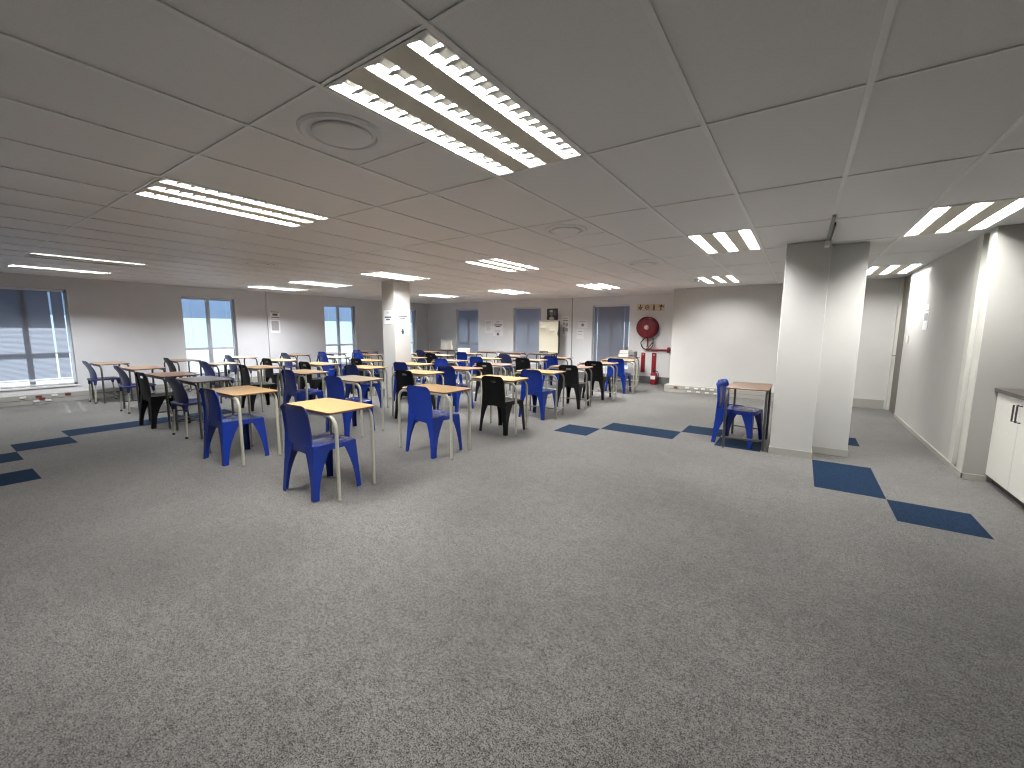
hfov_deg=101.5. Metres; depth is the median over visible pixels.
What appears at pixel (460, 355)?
chair
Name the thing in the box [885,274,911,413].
door frame
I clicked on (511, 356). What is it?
school desk
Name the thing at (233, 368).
shell chair
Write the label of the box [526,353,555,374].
school desk
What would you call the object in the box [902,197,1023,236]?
ceiling light
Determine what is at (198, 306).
sky
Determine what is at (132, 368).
school desk
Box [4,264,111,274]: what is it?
ceiling light
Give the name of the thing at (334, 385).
chair
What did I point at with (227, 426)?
chair
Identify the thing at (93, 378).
shell chair
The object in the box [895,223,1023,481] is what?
wall
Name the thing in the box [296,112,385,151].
ceiling vent
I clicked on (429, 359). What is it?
chair
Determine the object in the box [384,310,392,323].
paper notice
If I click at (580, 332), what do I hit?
paper notice
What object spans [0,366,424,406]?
baseboard
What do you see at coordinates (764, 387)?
school desk
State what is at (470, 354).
school desk
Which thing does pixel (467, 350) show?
box
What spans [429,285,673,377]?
wall
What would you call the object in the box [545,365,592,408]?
school desk
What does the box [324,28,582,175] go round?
ceiling light
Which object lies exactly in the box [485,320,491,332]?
paper notice
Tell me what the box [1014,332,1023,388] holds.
wall
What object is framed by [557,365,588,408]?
chair
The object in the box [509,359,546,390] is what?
school desk
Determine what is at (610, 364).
school desk
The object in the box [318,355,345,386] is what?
chair
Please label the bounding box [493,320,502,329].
paper notice
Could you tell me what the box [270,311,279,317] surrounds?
paper notice
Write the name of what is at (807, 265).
column
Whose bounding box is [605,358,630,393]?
chair
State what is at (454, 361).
school desk
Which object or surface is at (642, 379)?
baseboard
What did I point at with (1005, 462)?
base cabinet
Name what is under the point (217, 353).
trim
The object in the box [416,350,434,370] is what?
shell chair
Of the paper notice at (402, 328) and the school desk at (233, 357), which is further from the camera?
the school desk at (233, 357)
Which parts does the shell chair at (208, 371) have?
backrest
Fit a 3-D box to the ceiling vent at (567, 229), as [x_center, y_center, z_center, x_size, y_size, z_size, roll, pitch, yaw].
[0.519,-1.490,4.039,0.410,0.043,0.410,5,9,34]
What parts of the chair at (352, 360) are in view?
backrest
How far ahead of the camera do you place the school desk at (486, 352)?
13.21 m
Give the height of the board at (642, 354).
0.537 m
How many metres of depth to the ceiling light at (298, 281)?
8.94 m
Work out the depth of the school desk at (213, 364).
8.11 m
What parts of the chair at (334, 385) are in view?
leg, backrest, leg, leg, seat, leg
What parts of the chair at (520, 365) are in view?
backrest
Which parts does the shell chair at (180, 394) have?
leg, backrest, seat, leg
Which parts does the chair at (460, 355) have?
backrest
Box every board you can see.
[640,353,644,371]
[651,353,656,372]
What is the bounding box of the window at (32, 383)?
[0,287,79,390]
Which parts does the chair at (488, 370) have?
leg, backrest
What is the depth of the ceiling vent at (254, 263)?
6.17 m
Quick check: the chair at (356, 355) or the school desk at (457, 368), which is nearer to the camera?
the school desk at (457, 368)
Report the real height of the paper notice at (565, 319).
0.591 m
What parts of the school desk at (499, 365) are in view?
leg, leg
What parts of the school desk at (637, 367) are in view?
leg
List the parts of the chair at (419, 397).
leg, backrest, leg, seat, leg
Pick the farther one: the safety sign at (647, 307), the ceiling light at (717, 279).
the safety sign at (647, 307)
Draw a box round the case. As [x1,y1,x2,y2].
[629,351,636,356]
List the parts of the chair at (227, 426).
backrest, leg, leg, seat, leg, leg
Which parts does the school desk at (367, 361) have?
leg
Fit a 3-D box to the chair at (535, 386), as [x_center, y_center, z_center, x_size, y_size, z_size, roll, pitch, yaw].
[0.431,0.142,6.870,0.480,0.794,0.477,6,9,36]
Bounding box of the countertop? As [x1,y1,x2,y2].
[995,388,1023,399]
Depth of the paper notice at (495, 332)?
14.07 m
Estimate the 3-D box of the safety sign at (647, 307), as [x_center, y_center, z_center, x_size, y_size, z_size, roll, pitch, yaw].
[3.618,-2.050,11.201,0.182,0.180,0.006,5,9,34]
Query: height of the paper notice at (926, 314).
0.250 m
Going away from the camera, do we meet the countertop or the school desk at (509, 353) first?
the countertop
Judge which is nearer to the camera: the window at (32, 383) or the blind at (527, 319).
the window at (32, 383)
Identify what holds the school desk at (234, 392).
on the floor
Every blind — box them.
[182,297,233,372]
[324,305,353,362]
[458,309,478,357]
[515,307,540,361]
[594,305,629,366]
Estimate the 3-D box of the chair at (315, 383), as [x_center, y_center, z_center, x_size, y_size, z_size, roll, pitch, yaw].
[-3.859,-0.059,8.240,0.480,0.794,0.477,5,9,34]
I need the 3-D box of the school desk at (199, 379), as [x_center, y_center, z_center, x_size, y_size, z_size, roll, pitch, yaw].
[-4.167,0.295,5.682,0.863,0.740,0.450,5,9,34]
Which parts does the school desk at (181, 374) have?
leg, leg, leg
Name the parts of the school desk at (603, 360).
leg, leg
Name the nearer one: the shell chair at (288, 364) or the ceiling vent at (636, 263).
the ceiling vent at (636, 263)
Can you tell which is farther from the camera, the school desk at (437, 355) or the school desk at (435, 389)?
the school desk at (437, 355)
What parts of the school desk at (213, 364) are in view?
leg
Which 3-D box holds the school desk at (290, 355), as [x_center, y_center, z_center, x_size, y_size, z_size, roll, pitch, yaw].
[-5.754,-0.421,11.181,0.863,0.740,0.450,5,9,34]
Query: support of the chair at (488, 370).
on the floor
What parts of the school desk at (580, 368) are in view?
leg, leg, leg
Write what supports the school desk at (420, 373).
on the floor
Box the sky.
[47,292,629,322]
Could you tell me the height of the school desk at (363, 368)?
0.740 m
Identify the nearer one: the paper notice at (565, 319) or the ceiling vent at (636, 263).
the ceiling vent at (636, 263)
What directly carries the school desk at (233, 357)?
on the floor
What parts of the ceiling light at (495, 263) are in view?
plate, plate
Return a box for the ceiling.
[0,0,1023,303]
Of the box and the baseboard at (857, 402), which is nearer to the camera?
the baseboard at (857, 402)
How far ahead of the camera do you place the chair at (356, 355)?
11.05 m
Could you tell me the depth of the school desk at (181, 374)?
6.11 m
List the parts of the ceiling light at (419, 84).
plate, plate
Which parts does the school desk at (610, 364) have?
leg, leg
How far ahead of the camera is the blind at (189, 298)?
10.08 m
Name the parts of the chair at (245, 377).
backrest, leg, leg, seat, leg, leg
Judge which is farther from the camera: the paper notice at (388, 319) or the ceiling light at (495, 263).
the paper notice at (388, 319)
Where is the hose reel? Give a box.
[636,317,658,349]
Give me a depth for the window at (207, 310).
10.19 m
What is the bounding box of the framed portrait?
[547,308,557,319]
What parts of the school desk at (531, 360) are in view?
leg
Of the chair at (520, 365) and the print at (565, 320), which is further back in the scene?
the print at (565, 320)
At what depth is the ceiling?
2.09 m
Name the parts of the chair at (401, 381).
leg, backrest, leg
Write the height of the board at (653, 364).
0.563 m
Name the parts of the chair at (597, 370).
leg, backrest, leg, leg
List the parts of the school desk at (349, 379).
leg, leg, leg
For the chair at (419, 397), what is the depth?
4.70 m
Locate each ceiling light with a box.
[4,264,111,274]
[22,252,146,266]
[134,178,329,226]
[249,283,309,290]
[291,277,350,286]
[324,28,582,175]
[359,268,428,280]
[418,293,457,297]
[466,258,537,271]
[487,289,526,293]
[577,282,620,289]
[687,228,760,253]
[698,275,739,283]
[867,263,921,274]
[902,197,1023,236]
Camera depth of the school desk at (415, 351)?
13.03 m
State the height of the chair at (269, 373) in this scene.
0.794 m
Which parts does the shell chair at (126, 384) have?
leg, backrest, leg, seat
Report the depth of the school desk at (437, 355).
11.31 m
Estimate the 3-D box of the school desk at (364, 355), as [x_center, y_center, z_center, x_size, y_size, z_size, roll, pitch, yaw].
[-3.880,-0.431,11.348,0.863,0.740,0.450,5,9,34]
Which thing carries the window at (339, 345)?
in the wall at (134, 323)
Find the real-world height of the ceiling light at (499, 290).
0.109 m
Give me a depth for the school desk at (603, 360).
9.77 m
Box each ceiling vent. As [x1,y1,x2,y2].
[243,261,274,265]
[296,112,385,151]
[544,224,586,235]
[628,261,657,265]
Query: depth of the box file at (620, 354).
10.87 m
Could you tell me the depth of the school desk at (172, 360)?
8.99 m
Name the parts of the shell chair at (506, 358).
backrest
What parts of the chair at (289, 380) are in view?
leg, backrest, leg, seat, leg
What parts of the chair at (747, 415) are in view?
leg, backrest, leg, seat, leg, leg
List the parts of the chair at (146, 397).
backrest, leg, leg, seat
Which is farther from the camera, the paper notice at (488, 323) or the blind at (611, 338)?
the paper notice at (488, 323)
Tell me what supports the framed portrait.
attached to the wall at (443, 317)
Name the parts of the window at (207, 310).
sill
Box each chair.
[82,361,122,403]
[113,365,155,413]
[135,372,190,428]
[163,358,196,393]
[165,376,218,438]
[199,361,233,398]
[199,388,268,465]
[225,355,252,386]
[239,364,278,410]
[262,358,279,386]
[280,403,360,501]
[281,353,298,369]
[281,369,324,417]
[298,361,324,399]
[318,352,341,372]
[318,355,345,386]
[325,376,374,436]
[344,365,381,410]
[350,358,380,393]
[353,350,374,372]
[354,353,377,372]
[393,362,424,400]
[395,370,435,421]
[406,385,461,458]
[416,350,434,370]
[425,353,438,383]
[434,358,462,395]
[437,366,473,411]
[456,352,469,379]
[469,356,494,386]
[475,362,506,400]
[479,376,524,435]
[499,354,519,382]
[514,358,530,391]
[518,369,555,419]
[542,356,558,384]
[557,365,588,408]
[582,361,610,399]
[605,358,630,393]
[711,379,762,448]
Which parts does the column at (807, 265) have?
skirting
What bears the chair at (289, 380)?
on the floor
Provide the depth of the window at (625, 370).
12.21 m
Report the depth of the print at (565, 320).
12.62 m
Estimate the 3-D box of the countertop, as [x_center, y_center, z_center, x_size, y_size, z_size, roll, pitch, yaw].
[4.139,0.188,2.841,0.609,0.035,2.198,5,9,34]
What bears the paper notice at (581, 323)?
attached to the wall at (443, 317)
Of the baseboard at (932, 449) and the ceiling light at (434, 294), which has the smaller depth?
the baseboard at (932, 449)
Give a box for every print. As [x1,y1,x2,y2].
[271,321,278,329]
[563,318,567,331]
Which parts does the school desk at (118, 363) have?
leg, leg, leg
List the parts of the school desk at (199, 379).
leg, leg, leg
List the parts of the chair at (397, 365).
leg, backrest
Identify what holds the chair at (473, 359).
on the floor
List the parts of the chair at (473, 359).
backrest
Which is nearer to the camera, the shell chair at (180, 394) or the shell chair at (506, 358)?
the shell chair at (180, 394)
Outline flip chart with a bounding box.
[539,320,559,368]
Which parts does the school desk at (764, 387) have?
leg, leg, rail, leg, leg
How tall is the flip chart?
1.707 m
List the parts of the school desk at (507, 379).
leg, leg, leg, leg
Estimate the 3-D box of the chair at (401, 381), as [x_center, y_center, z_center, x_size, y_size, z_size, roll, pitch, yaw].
[-1.546,0.155,6.676,0.480,0.794,0.477,5,9,34]
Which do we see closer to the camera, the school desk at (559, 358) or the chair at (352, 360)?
the chair at (352, 360)
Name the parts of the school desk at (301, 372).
leg, leg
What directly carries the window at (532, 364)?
in the wall at (443, 317)
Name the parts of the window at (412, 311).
frame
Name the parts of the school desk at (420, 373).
leg, leg, leg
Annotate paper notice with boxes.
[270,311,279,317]
[270,320,280,332]
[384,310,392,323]
[396,310,407,321]
[397,323,408,335]
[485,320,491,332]
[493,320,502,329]
[493,330,502,335]
[562,316,568,335]
[576,329,583,338]
[578,320,586,327]
[922,311,928,329]
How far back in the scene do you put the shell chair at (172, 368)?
8.81 m
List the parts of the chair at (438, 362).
backrest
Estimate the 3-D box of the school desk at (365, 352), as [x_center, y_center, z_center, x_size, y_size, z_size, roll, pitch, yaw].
[-4.532,-0.652,13.032,0.863,0.740,0.450,5,9,34]
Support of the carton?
on the school desk at (454, 350)
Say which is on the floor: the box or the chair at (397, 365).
the chair at (397, 365)
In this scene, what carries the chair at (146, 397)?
on the floor
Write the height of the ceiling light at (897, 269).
0.109 m
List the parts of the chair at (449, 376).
leg, backrest, leg, seat, leg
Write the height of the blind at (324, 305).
1.771 m
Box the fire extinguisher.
[650,369,658,384]
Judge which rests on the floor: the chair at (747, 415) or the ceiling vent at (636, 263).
the chair at (747, 415)
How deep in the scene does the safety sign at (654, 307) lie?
11.10 m
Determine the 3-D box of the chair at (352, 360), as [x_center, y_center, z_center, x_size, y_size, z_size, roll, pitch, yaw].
[-3.229,-0.181,9.219,0.480,0.794,0.477,5,9,34]
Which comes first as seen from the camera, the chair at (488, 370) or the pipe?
the chair at (488, 370)
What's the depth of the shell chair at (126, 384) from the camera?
6.94 m
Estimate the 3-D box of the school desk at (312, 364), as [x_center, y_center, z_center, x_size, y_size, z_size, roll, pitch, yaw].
[-3.804,-0.042,8.323,0.863,0.740,0.450,5,9,34]
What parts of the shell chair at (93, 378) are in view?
backrest, leg, leg, seat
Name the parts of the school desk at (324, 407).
leg, leg, leg, leg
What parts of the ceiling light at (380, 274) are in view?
plate, plate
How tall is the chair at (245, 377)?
0.794 m
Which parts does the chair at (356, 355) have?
backrest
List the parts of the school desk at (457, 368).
leg, leg, leg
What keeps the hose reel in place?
attached to the wall at (443, 317)
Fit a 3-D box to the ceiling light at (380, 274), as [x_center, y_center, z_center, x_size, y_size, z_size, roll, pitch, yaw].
[-2.092,-2.012,7.618,0.576,0.109,1.176,5,9,34]
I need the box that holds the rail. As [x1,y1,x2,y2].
[824,214,836,247]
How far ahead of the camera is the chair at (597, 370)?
8.63 m
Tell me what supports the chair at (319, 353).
on the floor
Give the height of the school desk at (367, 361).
0.740 m
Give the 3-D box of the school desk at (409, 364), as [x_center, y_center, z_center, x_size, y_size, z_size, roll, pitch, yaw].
[-1.956,-0.042,8.400,0.863,0.740,0.450,5,9,34]
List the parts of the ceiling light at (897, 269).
plate, plate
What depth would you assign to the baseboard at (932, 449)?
4.59 m
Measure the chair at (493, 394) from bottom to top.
0.794 m
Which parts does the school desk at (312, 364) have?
leg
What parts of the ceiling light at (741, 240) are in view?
plate, plate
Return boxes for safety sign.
[637,304,643,310]
[644,304,650,310]
[650,304,657,310]
[657,304,664,310]
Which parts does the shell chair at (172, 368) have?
backrest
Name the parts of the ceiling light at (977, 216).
plate, plate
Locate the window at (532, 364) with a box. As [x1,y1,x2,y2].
[515,309,537,365]
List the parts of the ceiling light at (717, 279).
plate, plate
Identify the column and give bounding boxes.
[265,292,287,372]
[381,281,410,398]
[768,240,831,458]
[812,242,869,456]
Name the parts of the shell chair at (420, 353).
backrest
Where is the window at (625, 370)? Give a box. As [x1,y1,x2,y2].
[593,304,629,371]
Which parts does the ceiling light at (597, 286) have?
plate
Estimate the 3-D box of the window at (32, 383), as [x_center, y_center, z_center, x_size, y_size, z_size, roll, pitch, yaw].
[-8.968,-0.841,7.742,0.200,1.855,1.190,5,9,34]
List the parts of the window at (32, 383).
sill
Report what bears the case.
on the school desk at (637, 367)
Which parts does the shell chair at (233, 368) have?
backrest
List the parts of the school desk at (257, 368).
leg, leg, leg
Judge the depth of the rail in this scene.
3.92 m
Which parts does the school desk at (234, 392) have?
leg, leg, leg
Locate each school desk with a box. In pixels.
[89,361,133,403]
[120,366,169,409]
[146,371,202,428]
[164,359,200,390]
[172,376,235,440]
[200,362,241,403]
[209,385,281,466]
[224,356,258,386]
[237,365,283,411]
[260,359,298,395]
[277,369,328,421]
[280,354,310,364]
[281,398,375,501]
[298,362,339,390]
[316,356,350,376]
[317,352,346,376]
[323,375,384,437]
[341,365,388,407]
[349,359,384,395]
[352,351,378,371]
[352,354,383,382]
[391,369,443,415]
[392,362,433,390]
[398,384,470,459]
[411,356,426,384]
[414,351,440,369]
[423,354,454,378]
[430,359,468,383]
[434,366,482,412]
[437,349,457,371]
[454,353,482,375]
[466,357,501,386]
[467,375,528,435]
[471,362,514,396]
[476,351,503,374]
[494,355,525,382]
[498,352,526,374]
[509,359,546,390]
[512,369,565,419]
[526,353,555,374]
[538,357,572,384]
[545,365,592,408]
[575,361,618,399]
[598,359,637,393]
[605,356,639,386]
[721,382,771,451]
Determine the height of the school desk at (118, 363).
0.740 m
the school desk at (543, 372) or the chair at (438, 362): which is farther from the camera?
the chair at (438, 362)
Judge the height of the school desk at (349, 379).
0.740 m
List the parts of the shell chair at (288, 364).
backrest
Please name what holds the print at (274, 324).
attached to the paper notice at (274, 324)
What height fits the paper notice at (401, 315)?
0.240 m
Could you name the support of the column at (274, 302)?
attached to the wall at (134, 323)
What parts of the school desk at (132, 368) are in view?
leg, leg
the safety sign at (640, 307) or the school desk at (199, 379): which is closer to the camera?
the school desk at (199, 379)
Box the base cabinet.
[985,393,1023,507]
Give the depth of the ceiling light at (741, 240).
4.55 m
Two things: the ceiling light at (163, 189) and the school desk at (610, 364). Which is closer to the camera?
the ceiling light at (163, 189)
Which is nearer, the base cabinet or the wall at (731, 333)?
the base cabinet
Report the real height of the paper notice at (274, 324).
0.348 m
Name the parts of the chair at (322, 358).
backrest, leg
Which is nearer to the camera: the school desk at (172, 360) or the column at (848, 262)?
the column at (848, 262)
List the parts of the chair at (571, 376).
leg, leg, backrest, leg, leg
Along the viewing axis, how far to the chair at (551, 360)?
10.29 m
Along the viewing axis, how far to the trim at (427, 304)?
15.83 m
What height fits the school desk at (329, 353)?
0.740 m
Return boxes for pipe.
[646,347,670,352]
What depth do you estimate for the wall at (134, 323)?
9.29 m
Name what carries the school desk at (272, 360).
on the floor
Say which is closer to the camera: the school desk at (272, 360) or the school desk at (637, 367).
the school desk at (272, 360)
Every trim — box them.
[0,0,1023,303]
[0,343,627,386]
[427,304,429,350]
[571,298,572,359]
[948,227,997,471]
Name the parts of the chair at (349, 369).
leg, backrest, leg, seat, leg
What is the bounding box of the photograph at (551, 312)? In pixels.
[549,310,554,319]
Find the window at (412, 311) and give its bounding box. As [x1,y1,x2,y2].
[411,311,417,360]
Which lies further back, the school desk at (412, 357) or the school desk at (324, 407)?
the school desk at (412, 357)
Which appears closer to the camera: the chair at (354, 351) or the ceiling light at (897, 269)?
the ceiling light at (897, 269)
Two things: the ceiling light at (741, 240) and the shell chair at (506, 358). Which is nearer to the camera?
the ceiling light at (741, 240)
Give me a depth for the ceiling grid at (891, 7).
2.39 m
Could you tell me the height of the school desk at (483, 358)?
0.740 m
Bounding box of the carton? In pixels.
[440,339,451,349]
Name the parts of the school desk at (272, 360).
leg, leg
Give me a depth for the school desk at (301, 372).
6.67 m
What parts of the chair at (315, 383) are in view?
leg, backrest, leg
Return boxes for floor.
[0,367,1023,767]
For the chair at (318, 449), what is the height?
0.794 m
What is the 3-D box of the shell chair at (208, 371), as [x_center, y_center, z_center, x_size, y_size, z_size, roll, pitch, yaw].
[-5.762,-0.066,8.188,0.430,0.799,0.480,5,9,31]
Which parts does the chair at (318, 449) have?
leg, backrest, leg, leg, seat, leg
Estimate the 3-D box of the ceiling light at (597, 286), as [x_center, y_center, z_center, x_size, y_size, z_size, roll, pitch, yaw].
[1.925,-2.194,9.214,0.576,0.109,1.176,5,9,34]
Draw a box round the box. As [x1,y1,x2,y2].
[458,348,469,352]
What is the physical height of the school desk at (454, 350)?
0.740 m
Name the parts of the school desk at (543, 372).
leg, leg, leg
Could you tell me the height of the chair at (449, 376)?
0.794 m
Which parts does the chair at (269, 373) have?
backrest, leg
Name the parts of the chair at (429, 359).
backrest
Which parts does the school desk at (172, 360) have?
leg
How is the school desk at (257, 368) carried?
on the floor
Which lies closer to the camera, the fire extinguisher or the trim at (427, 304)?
the fire extinguisher
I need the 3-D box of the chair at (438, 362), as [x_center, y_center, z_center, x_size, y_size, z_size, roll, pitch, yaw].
[-1.412,-0.177,9.269,0.480,0.794,0.477,5,9,34]
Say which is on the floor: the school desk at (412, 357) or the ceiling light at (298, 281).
the school desk at (412, 357)
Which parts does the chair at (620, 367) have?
leg, backrest, leg, leg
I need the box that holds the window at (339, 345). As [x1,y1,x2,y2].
[324,306,354,365]
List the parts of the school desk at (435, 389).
leg, leg, leg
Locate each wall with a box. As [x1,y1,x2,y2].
[0,272,427,396]
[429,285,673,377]
[669,278,900,408]
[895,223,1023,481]
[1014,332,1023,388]
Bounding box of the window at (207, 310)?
[181,297,239,376]
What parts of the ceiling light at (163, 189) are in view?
plate, plate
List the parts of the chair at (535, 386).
leg, backrest, leg, leg, seat, leg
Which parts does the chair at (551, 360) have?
backrest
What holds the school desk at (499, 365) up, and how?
on the floor
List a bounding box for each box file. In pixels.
[618,353,628,356]
[619,350,631,352]
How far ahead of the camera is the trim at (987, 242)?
4.14 m
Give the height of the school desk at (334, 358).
0.740 m
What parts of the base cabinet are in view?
handle, door, handle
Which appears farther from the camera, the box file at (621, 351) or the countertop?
the box file at (621, 351)
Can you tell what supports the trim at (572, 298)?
attached to the wall at (443, 317)
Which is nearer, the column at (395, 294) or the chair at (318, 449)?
the chair at (318, 449)
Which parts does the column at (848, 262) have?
skirting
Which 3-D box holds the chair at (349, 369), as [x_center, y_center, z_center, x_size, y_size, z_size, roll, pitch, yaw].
[-2.693,0.037,7.542,0.480,0.794,0.477,5,9,34]
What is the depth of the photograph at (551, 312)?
12.83 m
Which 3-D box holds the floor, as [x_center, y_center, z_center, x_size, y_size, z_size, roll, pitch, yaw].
[-1.966,0.674,5.739,13.900,0.001,15.860,5,9,34]
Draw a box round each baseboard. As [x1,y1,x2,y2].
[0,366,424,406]
[448,363,668,384]
[664,383,883,408]
[894,413,986,481]
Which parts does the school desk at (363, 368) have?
leg, leg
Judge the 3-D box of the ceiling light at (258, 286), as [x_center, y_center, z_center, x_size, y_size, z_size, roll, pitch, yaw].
[-5.553,-2.335,9.975,0.576,0.109,1.176,5,9,34]
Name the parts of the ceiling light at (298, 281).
plate, plate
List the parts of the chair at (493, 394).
leg, backrest, leg, leg, seat, leg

